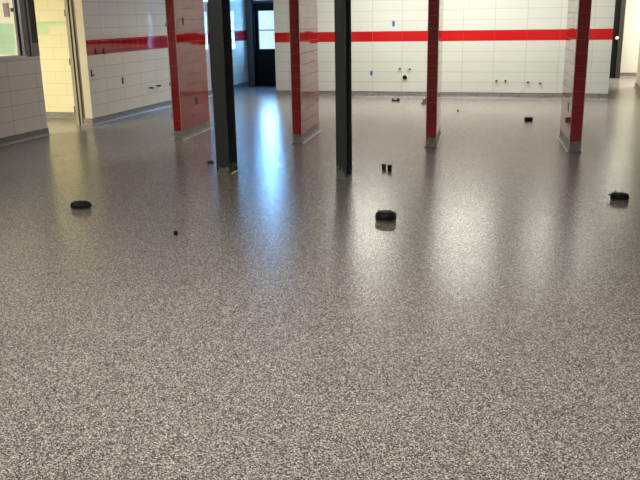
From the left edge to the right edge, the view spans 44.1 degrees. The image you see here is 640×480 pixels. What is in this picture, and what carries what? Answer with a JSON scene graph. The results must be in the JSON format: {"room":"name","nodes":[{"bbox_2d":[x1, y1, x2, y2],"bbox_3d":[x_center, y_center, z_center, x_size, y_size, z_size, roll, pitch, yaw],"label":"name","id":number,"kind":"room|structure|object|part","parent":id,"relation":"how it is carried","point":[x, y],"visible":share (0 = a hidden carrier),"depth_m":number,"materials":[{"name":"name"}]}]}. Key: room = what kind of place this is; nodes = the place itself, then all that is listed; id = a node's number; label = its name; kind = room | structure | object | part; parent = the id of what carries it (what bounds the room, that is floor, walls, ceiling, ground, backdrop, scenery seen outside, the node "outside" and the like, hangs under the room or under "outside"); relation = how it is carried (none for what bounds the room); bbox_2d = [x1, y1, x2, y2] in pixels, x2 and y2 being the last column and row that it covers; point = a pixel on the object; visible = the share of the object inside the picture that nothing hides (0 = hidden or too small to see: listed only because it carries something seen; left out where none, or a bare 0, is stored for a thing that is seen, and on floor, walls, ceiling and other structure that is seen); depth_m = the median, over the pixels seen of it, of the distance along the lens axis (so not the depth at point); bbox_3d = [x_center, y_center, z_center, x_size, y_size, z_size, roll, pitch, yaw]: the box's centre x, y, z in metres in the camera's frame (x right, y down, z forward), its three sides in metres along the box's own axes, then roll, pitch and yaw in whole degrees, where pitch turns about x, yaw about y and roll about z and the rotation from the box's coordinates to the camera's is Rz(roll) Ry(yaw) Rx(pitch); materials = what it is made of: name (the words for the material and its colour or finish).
{"room":"empty commercial kitchen","nodes":[
{"label":"empty commercial kitchen","id":0,"kind":"room"},
{"bbox_2d":[0,56,47,137],"bbox_3d":[-6.176,-1.157,5.425,0.220,2.800,13.370,4,17,17],"label":"wall","id":1,"kind":"structure","parent":0,"point":[22,101],"depth_m":11.27,"materials":[{"name":"white tile"}]},
{"bbox_2d":[0,0,33,59],"bbox_3d":[-4.478,-2.966,10.403,0.110,1.195,1.970,4,17,17],"label":"window","id":2,"kind":"structure","parent":1,"relation":"in","point":[19,9],"depth_m":11.17,"materials":[{"name":"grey metal"}]},
{"bbox_3d":[-4.480,-2.384,10.474,0.080,0.038,1.790,4,17,17],"label":"sill","id":3,"kind":"part","parent":2,"relation":"part of","materials":[{"name":"metal"}]},
{"bbox_2d":[0,128,49,146],"bbox_3d":[-5.997,0.118,5.846,0.044,0.112,13.170,4,17,17],"label":"baseboard","id":4,"kind":"structure","parent":1,"relation":"attached to","point":[27,136],"depth_m":11.35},
{"bbox_2d":[27,0,39,55],"bbox_3d":[-4.166,-3.253,11.377,0.053,1.185,0.155,4,17,17],"label":"trim","id":5,"kind":"structure","parent":1,"relation":"attached to","point":[31,7],"depth_m":11.42,"materials":[{"name":"grey metal"}]},
{"bbox_2d":[0,0,74,111],"bbox_3d":[-5.585,-3.581,13.935,3.895,2.800,0.200,4,17,17],"label":"wall","id":6,"kind":"structure","parent":0,"point":[50,18],"depth_m":13.66,"materials":[{"name":"beige tile"}]},
{"bbox_2d":[2,3,9,16],"bbox_3d":[-5.415,-3.968,13.639,0.100,0.230,0.039,4,17,17],"label":"wall box","id":7,"kind":"object","parent":6,"relation":"attached to","point":[5,5],"visible":1,"depth_m":13.62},
{"bbox_2d":[46,112,75,118],"bbox_3d":[-5.519,-2.250,14.166,3.660,0.112,0.044,4,17,17],"label":"baseboard","id":8,"kind":"structure","parent":6,"relation":"attached to","point":[50,115],"depth_m":13.88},
{"bbox_2d":[82,0,247,117],"bbox_3d":[-3.034,-4.074,15.512,0.274,2.800,8.561,3,16,15],"label":"wall","id":9,"kind":"structure","parent":0,"point":[132,34],"depth_m":14.08,"materials":[{"name":"white tile"}]},
{"bbox_2d":[64,0,84,124],"bbox_3d":[-4.104,-2.829,12.195,0.171,2.250,1.170,4,17,17],"label":"door frame","id":10,"kind":"structure","parent":9,"relation":"in","point":[74,61],"depth_m":12.70,"materials":[{"name":"grey paint"}]},
{"bbox_2d":[74,0,92,117],"bbox_3d":[-3.842,-2.968,12.672,0.240,2.250,0.008,4,17,17],"label":"trim","id":11,"kind":"structure","parent":9,"relation":"attached to","point":[77,3],"depth_m":12.67,"materials":[{"name":"beige paint"}]},
{"bbox_2d":[83,118,92,125],"bbox_3d":[-3.821,-1.932,12.936,0.220,0.112,0.044,4,17,17],"label":"baseboard","id":12,"kind":"object","parent":9,"relation":"attached to","point":[86,121],"visible":1,"depth_m":12.93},
{"bbox_2d":[93,81,248,124],"bbox_3d":[-2.729,-2.921,16.352,0.044,0.112,7.406,3,16,15],"label":"baseboard","id":13,"kind":"structure","parent":9,"relation":"attached to","point":[132,112],"depth_m":14.31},
{"bbox_2d":[207,3,212,91],"bbox_3d":[-2.256,-4.319,17.866,0.035,1.960,1.140,3,16,15],"label":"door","id":14,"kind":"structure","parent":9,"relation":"in","point":[207,3],"depth_m":17.31,"materials":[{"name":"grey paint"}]},
{"bbox_2d":[0,77,639,479],"bbox_3d":[-0.174,-1.060,10.199,16.700,0.200,25.600,4,17,17],"label":"floor","id":15,"kind":"structure","parent":0,"point":[490,330],"depth_m":4.82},
{"bbox_2d":[70,200,91,210],"bbox_3d":[-2.172,-0.320,7.219,0.200,0.072,0.139,2,16,10],"label":"drain cover","id":16,"kind":"object","parent":15,"relation":"on","point":[76,205],"visible":1,"depth_m":7.17,"materials":[{"name":"black plastic"}]},
{"bbox_2d":[165,0,210,139],"bbox_3d":[-1.920,-2.936,11.428,0.184,2.800,1.260,2,16,11],"label":"pier","id":17,"kind":"object","parent":15,"relation":"on","point":[184,18],"visible":1,"depth_m":11.32,"materials":[{"name":"red tile"}]},
{"bbox_3d":[-2.095,-2.830,10.848,0.008,2.682,0.010,2,16,11],"label":"edge trim","id":18,"kind":"part","parent":17,"relation":"part of","materials":[{"name":"silver metal"}]},
{"bbox_3d":[-1.977,-2.826,10.825,0.008,2.682,0.010,2,16,11],"label":"edge trim","id":19,"kind":"part","parent":17,"relation":"part of","materials":[{"name":"red tile"}]},
{"bbox_2d":[208,0,237,173],"bbox_3d":[-1.056,-2.108,8.452,0.177,2.800,0.282,4,17,17],"label":"steel post","id":20,"kind":"object","parent":15,"relation":"on","point":[219,13],"visible":1,"depth_m":8.54,"materials":[{"name":"black metal"}]},
{"bbox_2d":[289,0,320,143],"bbox_3d":[-0.216,-2.822,10.918,0.190,2.800,1.260,2,16,11],"label":"pier","id":21,"kind":"object","parent":15,"relation":"on","point":[302,13],"visible":1,"depth_m":10.71,"materials":[{"name":"red tile"}]},
{"bbox_3d":[-0.393,-2.716,10.339,0.008,2.682,0.010,2,16,11],"label":"edge trim","id":22,"kind":"part","parent":21,"relation":"part of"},
{"bbox_3d":[-0.271,-2.712,10.315,0.008,2.682,0.010,2,16,11],"label":"edge trim","id":23,"kind":"part","parent":21,"relation":"part of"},
{"bbox_2d":[334,0,352,178],"bbox_3d":[0.236,-2.029,8.089,0.143,2.800,0.273,4,17,17],"label":"steel post","id":24,"kind":"object","parent":15,"relation":"on","point":[342,8],"visible":1,"depth_m":8.17,"materials":[{"name":"black metal"}]},
{"bbox_2d":[375,209,395,222],"bbox_3d":[0.549,-0.201,6.593,0.166,0.090,0.148,4,17,17],"label":"drain cover","id":25,"kind":"object","parent":15,"relation":"on","point":[383,216],"visible":1,"depth_m":6.54,"materials":[{"name":"black plastic"}]},
{"bbox_3d":[0.549,-0.235,6.583,0.123,0.006,0.106,4,17,17],"label":"lid","id":26,"kind":"part","parent":25,"relation":"part of","materials":[{"name":"black plastic"}]},
{"bbox_2d":[423,0,443,147],"bbox_3d":[1.522,-2.707,10.398,0.194,2.800,1.260,2,16,11],"label":"pier","id":27,"kind":"object","parent":15,"relation":"on","point":[435,7],"visible":1,"depth_m":10.03,"materials":[{"name":"red tile"}]},
{"bbox_3d":[1.342,-2.600,9.820,0.008,2.682,0.010,2,16,11],"label":"edge trim","id":28,"kind":"part","parent":27,"relation":"part of","materials":[{"name":"silver metal"}]},
{"bbox_3d":[1.470,-2.596,9.795,0.008,2.682,0.010,2,16,11],"label":"edge trim","id":29,"kind":"part","parent":27,"relation":"part of","materials":[{"name":"silver metal"}]},
{"bbox_2d":[524,116,533,121],"bbox_3d":[3.303,-1.909,12.472,0.147,0.072,0.111,4,17,17],"label":"drain cover","id":30,"kind":"object","parent":15,"relation":"on","point":[526,119],"visible":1,"depth_m":12.43,"materials":[{"name":"black plastic"}]},
{"bbox_2d":[557,0,591,151],"bbox_3d":[3.216,-2.594,9.892,0.202,2.800,1.260,2,16,11],"label":"pier","id":31,"kind":"object","parent":15,"relation":"on","point":[579,11],"visible":1,"depth_m":9.60,"materials":[{"name":"red tile"}]},
{"bbox_3d":[3.033,-2.488,9.314,0.008,2.682,0.010,2,16,11],"label":"edge trim","id":32,"kind":"part","parent":31,"relation":"part of","materials":[{"name":"silver metal"}]},
{"bbox_3d":[3.167,-2.483,9.288,0.008,2.682,0.010,2,16,11],"label":"edge trim","id":33,"kind":"part","parent":31,"relation":"part of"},
{"bbox_2d":[607,190,628,201],"bbox_3d":[2.708,-0.408,7.184,0.188,0.090,0.129,3,16,14],"label":"drain cover","id":34,"kind":"object","parent":15,"relation":"on","point":[616,196],"visible":1,"depth_m":7.13,"materials":[{"name":"black plastic"}]},
{"bbox_2d":[273,0,615,93],"bbox_3d":[2.316,-4.315,16.020,6.830,2.800,0.200,4,17,17],"label":"wall","id":35,"kind":"structure","parent":0,"point":[518,42],"depth_m":15.89,"materials":[{"name":"white tile"}]},
{"bbox_2d":[276,90,607,99],"bbox_3d":[2.304,-2.990,16.274,6.840,0.112,0.044,4,17,17],"label":"baseboard","id":36,"kind":"structure","parent":35,"relation":"attached to","point":[278,92],"depth_m":16.09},
{"bbox_2d":[620,0,639,72],"bbox_3d":[9.011,-5.512,19.813,5.200,2.800,0.200,4,17,17],"label":"wall","id":37,"kind":"structure","parent":0,"point":[631,34],"depth_m":20.15,"materials":[{"name":"beige paint"}]},
{"bbox_2d":[609,0,625,77],"bbox_3d":[7.276,-5.215,20.068,0.775,2.150,0.504,4,17,17],"label":"door","id":38,"kind":"structure","parent":37,"relation":"in","point":[620,5],"depth_m":19.86,"materials":[{"name":"black paint"}]},
{"bbox_2d":[620,73,636,76],"bbox_3d":[9.142,-4.177,20.024,4.500,0.112,0.044,4,17,17],"label":"baseboard","id":39,"kind":"structure","parent":37,"relation":"attached to","point":[621,74],"depth_m":20.39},
{"bbox_2d":[636,43,639,85],"bbox_3d":[6.707,-4.390,16.005,0.165,2.800,2.780,4,17,17],"label":"wall","id":40,"kind":"structure","parent":0,"point":[638,65],"depth_m":17.24,"materials":[{"name":"beige paint"}]},
{"bbox_2d":[634,82,639,94],"bbox_3d":[6.630,-3.104,16.401,0.044,0.112,2.780,4,17,17],"label":"baseboard","id":41,"kind":"structure","parent":40,"relation":"attached to","point":[637,87],"depth_m":16.97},
{"bbox_3d":[-0.666,-5.159,19.185,2.900,2.800,0.200,4,17,17],"label":"wall","id":42,"kind":"structure","parent":0,"visible":0},
{"bbox_2d":[245,0,275,85],"bbox_3d":[-1.157,-5.135,19.277,1.310,2.720,0.230,4,17,17],"label":"door","id":43,"kind":"structure","parent":42,"relation":"in","point":[261,62],"depth_m":19.48,"materials":[{"name":"black paint"}]}
]}

